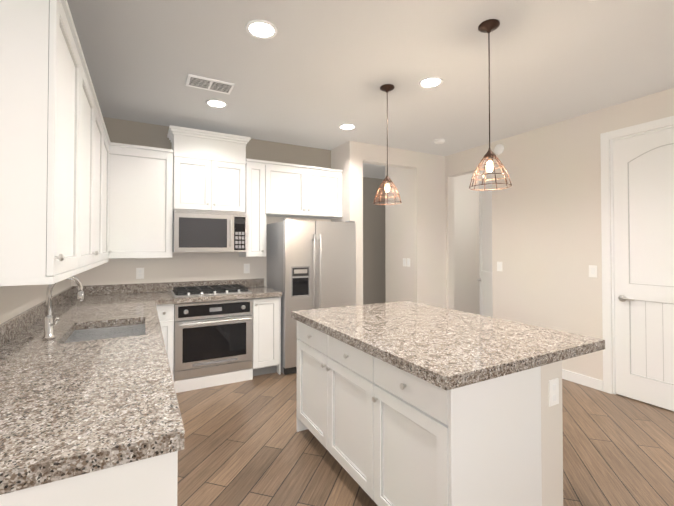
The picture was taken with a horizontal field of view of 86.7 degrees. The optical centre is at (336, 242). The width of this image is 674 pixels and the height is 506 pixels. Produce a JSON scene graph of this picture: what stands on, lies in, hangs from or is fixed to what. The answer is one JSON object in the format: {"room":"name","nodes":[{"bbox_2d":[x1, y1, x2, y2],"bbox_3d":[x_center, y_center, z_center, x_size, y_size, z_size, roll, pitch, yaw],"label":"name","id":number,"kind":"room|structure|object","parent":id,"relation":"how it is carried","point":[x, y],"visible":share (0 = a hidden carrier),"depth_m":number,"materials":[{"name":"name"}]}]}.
{"room":"kitchen","nodes":[
{"label":"kitchen","id":0,"kind":"room"},
{"bbox_2d":[0,279,70,323],"bbox_3d":[-1.059,0.025,0.493,0.120,2.780,7.240,0,-1,-29],"label":"wall","id":1,"kind":"structure","parent":0,"point":[15,301],"depth_m":2.13,"materials":[{"name":"paint"}]},
{"bbox_2d":[0,288,71,343],"bbox_3d":[-1.852,0.468,2.099,0.020,0.100,3.402,0,-1,-29],"label":"backsplash","id":2,"kind":"structure","parent":1,"relation":"attached to","point":[13,327],"depth_m":2.13,"materials":[{"name":"grey stone"}]},
{"bbox_2d":[0,0,87,283],"bbox_3d":[-1.363,-0.437,1.546,0.339,1.135,0.669,0,-1,-29],"label":"upper cabinet","id":3,"kind":"object","parent":1,"relation":"attached to","point":[80,192],"depth_m":1.31,"materials":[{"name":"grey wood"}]},
{"bbox_2d":[84,71,107,267],"bbox_3d":[-1.783,-0.426,2.318,0.339,1.135,1.338,0,-1,-29],"label":"upper cabinet","id":4,"kind":"object","parent":1,"relation":"attached to","point":[95,131],"depth_m":2.41,"materials":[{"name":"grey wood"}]},
{"bbox_2d":[104,136,111,262],"bbox_3d":[-2.208,-0.414,3.101,0.339,1.135,0.691,0,-1,-29],"label":"upper cabinet","id":5,"kind":"object","parent":1,"relation":"attached to","point":[107,183],"depth_m":3.40,"materials":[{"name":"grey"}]},
{"bbox_2d":[103,117,171,148],"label":"wall","id":6,"kind":"structure","parent":0,"point":[134,133],"depth_m":3.89,"materials":[{"name":"beige paint"}]},
{"bbox_2d":[71,172,482,314],"bbox_3d":[0.034,0.093,5.139,6.240,2.780,0.120,0,-1,-29],"label":"wall","id":7,"kind":"structure","parent":0,"point":[190,266],"depth_m":4.44,"materials":[{"name":"paint"}]},
{"bbox_2d":[136,268,143,278],"bbox_3d":[-2.140,0.335,3.880,0.075,0.120,0.008,0,-1,-29],"label":"electrical outlet","id":8,"kind":"object","parent":7,"relation":"attached to","point":[139,273],"visible":1,"depth_m":3.88,"materials":[{"name":"white plastic"}]},
{"bbox_2d":[108,142,175,258],"bbox_3d":[-2.091,-0.406,3.691,0.699,1.135,0.402,0,-1,-29],"label":"upper cabinet","id":9,"kind":"object","parent":7,"relation":"attached to","point":[143,177],"depth_m":3.61,"materials":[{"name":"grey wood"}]},
{"bbox_2d":[72,280,263,295],"bbox_3d":[-1.798,0.497,4.054,1.984,0.100,0.020,0,-1,-29],"label":"backsplash","id":10,"kind":"structure","parent":7,"relation":"attached to","point":[79,290],"depth_m":3.90,"materials":[{"name":"grey stone"}]},
{"bbox_2d":[172,128,247,212],"bbox_3d":[-1.462,-0.753,4.073,0.754,0.811,0.340,0,-1,-29],"label":"upper cabinet","id":11,"kind":"object","parent":7,"relation":"attached to","point":[212,171],"depth_m":3.92,"materials":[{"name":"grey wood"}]},
{"bbox_2d":[172,209,246,251],"bbox_3d":[-1.435,-0.116,4.014,0.748,0.445,0.453,0,-1,-29],"label":"microwave","id":12,"kind":"object","parent":11,"relation":"attached to","point":[205,231],"visible":1,"depth_m":3.85,"materials":[{"name":"grey metal"}]},
{"bbox_2d":[244,264,249,272],"bbox_3d":[-1.121,0.323,4.434,0.075,0.120,0.008,0,-1,-29],"label":"electrical outlet","id":13,"kind":"object","parent":7,"relation":"attached to","point":[246,268],"visible":1,"depth_m":4.43,"materials":[{"name":"white plastic"}]},
{"bbox_2d":[239,159,271,256],"bbox_3d":[-0.999,-0.396,4.320,0.289,1.135,0.340,0,-1,-29],"label":"upper cabinet","id":14,"kind":"object","parent":7,"relation":"attached to","point":[259,171],"depth_m":4.18,"materials":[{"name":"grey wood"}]},
{"bbox_2d":[272,161,342,218],"bbox_3d":[-0.467,-0.647,4.613,1.045,0.625,0.340,0,-1,-29],"label":"upper cabinet","id":15,"kind":"object","parent":7,"relation":"attached to","point":[298,191],"depth_m":4.47,"materials":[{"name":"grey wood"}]},
{"bbox_2d":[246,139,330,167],"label":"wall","id":16,"kind":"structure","parent":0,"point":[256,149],"depth_m":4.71,"materials":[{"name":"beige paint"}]},
{"bbox_2d":[331,141,362,304],"bbox_3d":[-0.204,0.098,5.431,0.200,2.780,1.900,0,-1,-29],"label":"wall","id":17,"kind":"structure","parent":0,"point":[347,158],"depth_m":4.62,"materials":[{"name":"paint"}]},
{"bbox_2d":[67,0,673,178],"bbox_3d":[1.368,-1.395,2.551,6.450,0.120,8.800,0,-1,-29],"label":"ceiling","id":18,"kind":"structure","parent":0,"point":[314,73],"depth_m":2.67,"materials":[{"name":"paint"}]},
{"bbox_2d":[186,74,234,94],"bbox_3d":[-1.063,-1.321,2.992,0.360,0.014,0.210,0,-1,-29],"label":"ceiling vent","id":19,"kind":"object","parent":18,"relation":"in","point":[204,83],"visible":1,"depth_m":2.97,"materials":[{"name":"white metal"}]},
{"bbox_2d":[206,99,226,107],"bbox_3d":[-1.144,-1.318,3.392,0.196,0.008,0.196,0,-1,-29],"label":"recessed light","id":20,"kind":"object","parent":18,"relation":"in","point":[216,103],"visible":1,"depth_m":3.39,"materials":[{"name":"white"}]},
{"bbox_2d":[246,19,276,38],"bbox_3d":[-0.474,-1.335,2.243,0.196,0.008,0.196,0,-1,-29],"label":"recessed light","id":21,"kind":"object","parent":18,"relation":"in","point":[261,29],"visible":1,"depth_m":2.24,"materials":[{"name":"white"}]},
{"bbox_2d":[339,124,355,129],"bbox_3d":[0.117,-1.308,4.044,0.196,0.008,0.196,0,-1,-29],"label":"recessed light","id":22,"kind":"object","parent":18,"relation":"in","point":[347,126],"visible":0.98,"depth_m":4.03,"materials":[{"name":"white"}]},
{"bbox_2d":[373,84,401,204],"bbox_3d":[0.429,-0.831,3.045,0.243,0.992,0.243,0,-1,-29],"label":"pendant light","id":23,"kind":"object","parent":18,"relation":"hanging from","point":[386,88],"visible":1,"depth_m":3.03,"materials":[{"name":"brown metal"}]},
{"bbox_2d":[419,76,442,87],"bbox_3d":[0.777,-1.324,2.957,0.196,0.008,0.196,0,-1,-29],"label":"recessed light","id":24,"kind":"object","parent":18,"relation":"in","point":[430,82],"visible":1,"depth_m":2.96,"materials":[{"name":"white"}]},
{"bbox_2d":[434,139,444,143],"bbox_3d":[1.308,-1.286,4.555,0.140,0.038,0.140,0,-1,-29],"label":"smoke detector","id":25,"kind":"object","parent":18,"relation":"attached to","point":[439,141],"visible":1,"depth_m":4.51,"materials":[{"name":"white plastic"}]},
{"bbox_2d":[469,19,511,189],"bbox_3d":[0.937,-0.839,2.195,0.243,1.002,0.243,0,-1,-29],"label":"pendant light","id":26,"kind":"object","parent":18,"relation":"hanging from","point":[488,26],"visible":1,"depth_m":2.18,"materials":[{"name":"brown metal"}]},
{"bbox_2d":[363,177,385,304],"bbox_3d":[0.671,0.122,7.056,3.290,2.780,0.120,0,-1,-29],"label":"wall","id":27,"kind":"structure","parent":0,"point":[374,283],"depth_m":7.02,"materials":[{"name":"beige paint"}]},
{"bbox_2d":[385,166,410,301],"bbox_3d":[0.982,0.099,5.489,0.120,2.780,0.630,0,-1,-29],"label":"wall","id":28,"kind":"structure","parent":0,"point":[398,243],"depth_m":5.45,"materials":[{"name":"paint"}]},
{"bbox_2d":[363,143,445,307],"bbox_3d":[0.955,0.092,5.048,1.470,2.780,0.120,0,-1,-29],"label":"wall","id":29,"kind":"structure","parent":0,"point":[428,239],"depth_m":5.17,"materials":[{"name":"paint"}]},
{"bbox_2d":[176,372,673,505],"bbox_3d":[1.368,1.495,2.508,6.450,0.100,8.800,0,-1,-29],"label":"floor","id":30,"kind":"structure","parent":0,"point":[246,443],"depth_m":2.45,"materials":[{"name":"brown wood"}]},
{"bbox_2d":[0,452,177,505],"bbox_3d":[-0.903,0.987,1.078,0.719,0.872,0.680,0,-1,-29],"label":"base cabinet","id":31,"kind":"object","parent":30,"relation":"on","point":[149,482],"depth_m":0.89,"materials":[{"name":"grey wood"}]},
{"bbox_2d":[0,296,183,495],"bbox_3d":[-1.540,0.545,2.268,0.732,0.048,3.402,0,-1,-29],"label":"countertop","id":32,"kind":"structure","parent":31,"relation":"on","point":[69,409],"depth_m":1.15,"materials":[{"name":"grey stone"}]},
{"bbox_2d":[42,276,83,339],"bbox_3d":[-1.493,0.348,1.944,0.173,0.337,0.172,0,-1,-29],"label":"faucet","id":33,"kind":"object","parent":32,"relation":"on","point":[48,323],"depth_m":1.90,"materials":[{"name":"silver metal"}]},
{"bbox_2d":[65,324,144,342],"bbox_3d":[-1.389,0.660,2.159,0.424,0.183,0.604,0,-1,-29],"label":"sink","id":34,"kind":"object","parent":32,"relation":"in","point":[94,332],"depth_m":2.40,"materials":[{"name":"silver metal"}]},
{"bbox_2d":[164,304,173,379],"bbox_3d":[-1.819,1.026,3.682,0.205,0.872,0.639,0,-1,-29],"label":"base cabinet","id":35,"kind":"object","parent":30,"relation":"on","point":[168,308],"depth_m":3.44,"materials":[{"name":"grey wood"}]},
{"bbox_2d":[244,296,280,379],"bbox_3d":[-0.915,1.033,4.173,0.312,0.872,0.639,0,-1,-29],"label":"base cabinet","id":36,"kind":"object","parent":30,"relation":"on","point":[266,314],"depth_m":3.91,"materials":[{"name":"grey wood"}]},
{"bbox_2d":[92,288,281,303],"bbox_3d":[-1.529,0.567,3.817,1.737,0.048,0.692,0,-1,-29],"label":"countertop","id":37,"kind":"structure","parent":36,"relation":"on","point":[257,293],"depth_m":3.59,"materials":[{"name":"grey stone"}]},
{"bbox_2d":[171,284,251,297],"bbox_3d":[-1.374,0.519,3.892,0.760,0.052,0.525,0,-1,-29],"label":"cooktop","id":38,"kind":"object","parent":37,"relation":"in","point":[191,291],"visible":1,"depth_m":3.79,"materials":[{"name":"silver metal"}]},
{"bbox_2d":[174,299,252,380],"bbox_3d":[-1.357,0.976,3.854,0.760,0.738,0.666,0,-1,-29],"label":"oven","id":39,"kind":"object","parent":36,"relation":"in","point":[213,337],"visible":0.98,"depth_m":3.61,"materials":[{"name":"grey metal"}]},
{"bbox_2d":[267,218,355,374],"bbox_3d":[-0.317,0.603,4.407,0.910,1.730,0.758,0,-1,-29],"label":"refrigerator","id":40,"kind":"object","parent":30,"relation":"on","point":[311,264],"visible":0.73,"depth_m":4.09,"materials":[{"name":"stainless steel"},{"name":"black plastic"}]},
{"bbox_2d":[297,321,594,505],"bbox_3d":[0.474,1.006,2.280,0.987,0.870,1.596,0,-1,-29],"label":"kitchen island","id":41,"kind":"object","parent":30,"relation":"on","point":[405,403],"depth_m":1.63,"materials":[{"name":"white wood"}]},
{"bbox_2d":[291,301,604,392],"bbox_3d":[0.534,0.547,2.319,1.150,0.050,1.600,0,-1,-29],"label":"island countertop","id":42,"kind":"structure","parent":41,"relation":"on","point":[441,347],"depth_m":1.90,"materials":[{"name":"grey stone"}]},
{"bbox_2d":[445,88,673,380],"bbox_3d":[2.377,0.078,4.097,0.120,2.780,3.150,0,-1,-29],"label":"wall","id":43,"kind":"structure","parent":0,"point":[546,232],"depth_m":3.95,"materials":[{"name":"paint"}]},
{"bbox_2d":[477,172,492,316],"bbox_3d":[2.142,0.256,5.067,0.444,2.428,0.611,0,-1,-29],"label":"laundry door","id":44,"kind":"structure","parent":43,"relation":"in","point":[485,256],"depth_m":5.13,"materials":[{"name":"white wood"}]},
{"bbox_2d":[494,144,503,154],"bbox_3d":[2.056,-1.185,4.539,0.038,0.130,0.130,0,-1,-29],"label":"smoke detector","id":45,"kind":"object","parent":43,"relation":"attached to","point":[499,149],"visible":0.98,"depth_m":4.52,"materials":[{"name":"white plastic"}]},
{"bbox_2d":[497,262,501,270],"bbox_3d":[2.064,0.304,4.533,0.008,0.120,0.075,0,-1,-29],"label":"light switch","id":46,"kind":"object","parent":43,"relation":"attached to","point":[499,266],"visible":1,"depth_m":4.53,"materials":[{"name":"white plastic"}]},
{"bbox_2d":[562,369,602,390],"bbox_3d":[2.312,1.418,4.059,0.013,0.100,1.260,0,-1,-29],"label":"baseboard","id":47,"kind":"structure","parent":43,"relation":"attached to","point":[591,382],"depth_m":3.65,"materials":[{"name":"white wood"}]},
{"bbox_2d":[589,265,596,277],"bbox_3d":[2.576,0.291,3.593,0.008,0.120,0.075,0,-1,-29],"label":"light switch","id":48,"kind":"object","parent":43,"relation":"attached to","point":[592,270],"visible":1,"depth_m":3.59,"materials":[{"name":"white plastic"}]},
{"bbox_2d":[600,116,673,393],"bbox_3d":[2.911,0.186,3.094,0.138,2.535,1.030,0,-1,-29],"label":"door frame","id":49,"kind":"structure","parent":43,"relation":"attached to","point":[607,239],"depth_m":3.46,"materials":[{"name":"white wood"}]},
{"bbox_2d":[613,128,673,410],"bbox_3d":[2.861,0.228,3.066,0.100,2.425,0.834,0,-1,-29],"label":"door","id":50,"kind":"structure","parent":43,"relation":"in","point":[643,180],"depth_m":3.23,"materials":[{"name":"white wood"}]}
]}

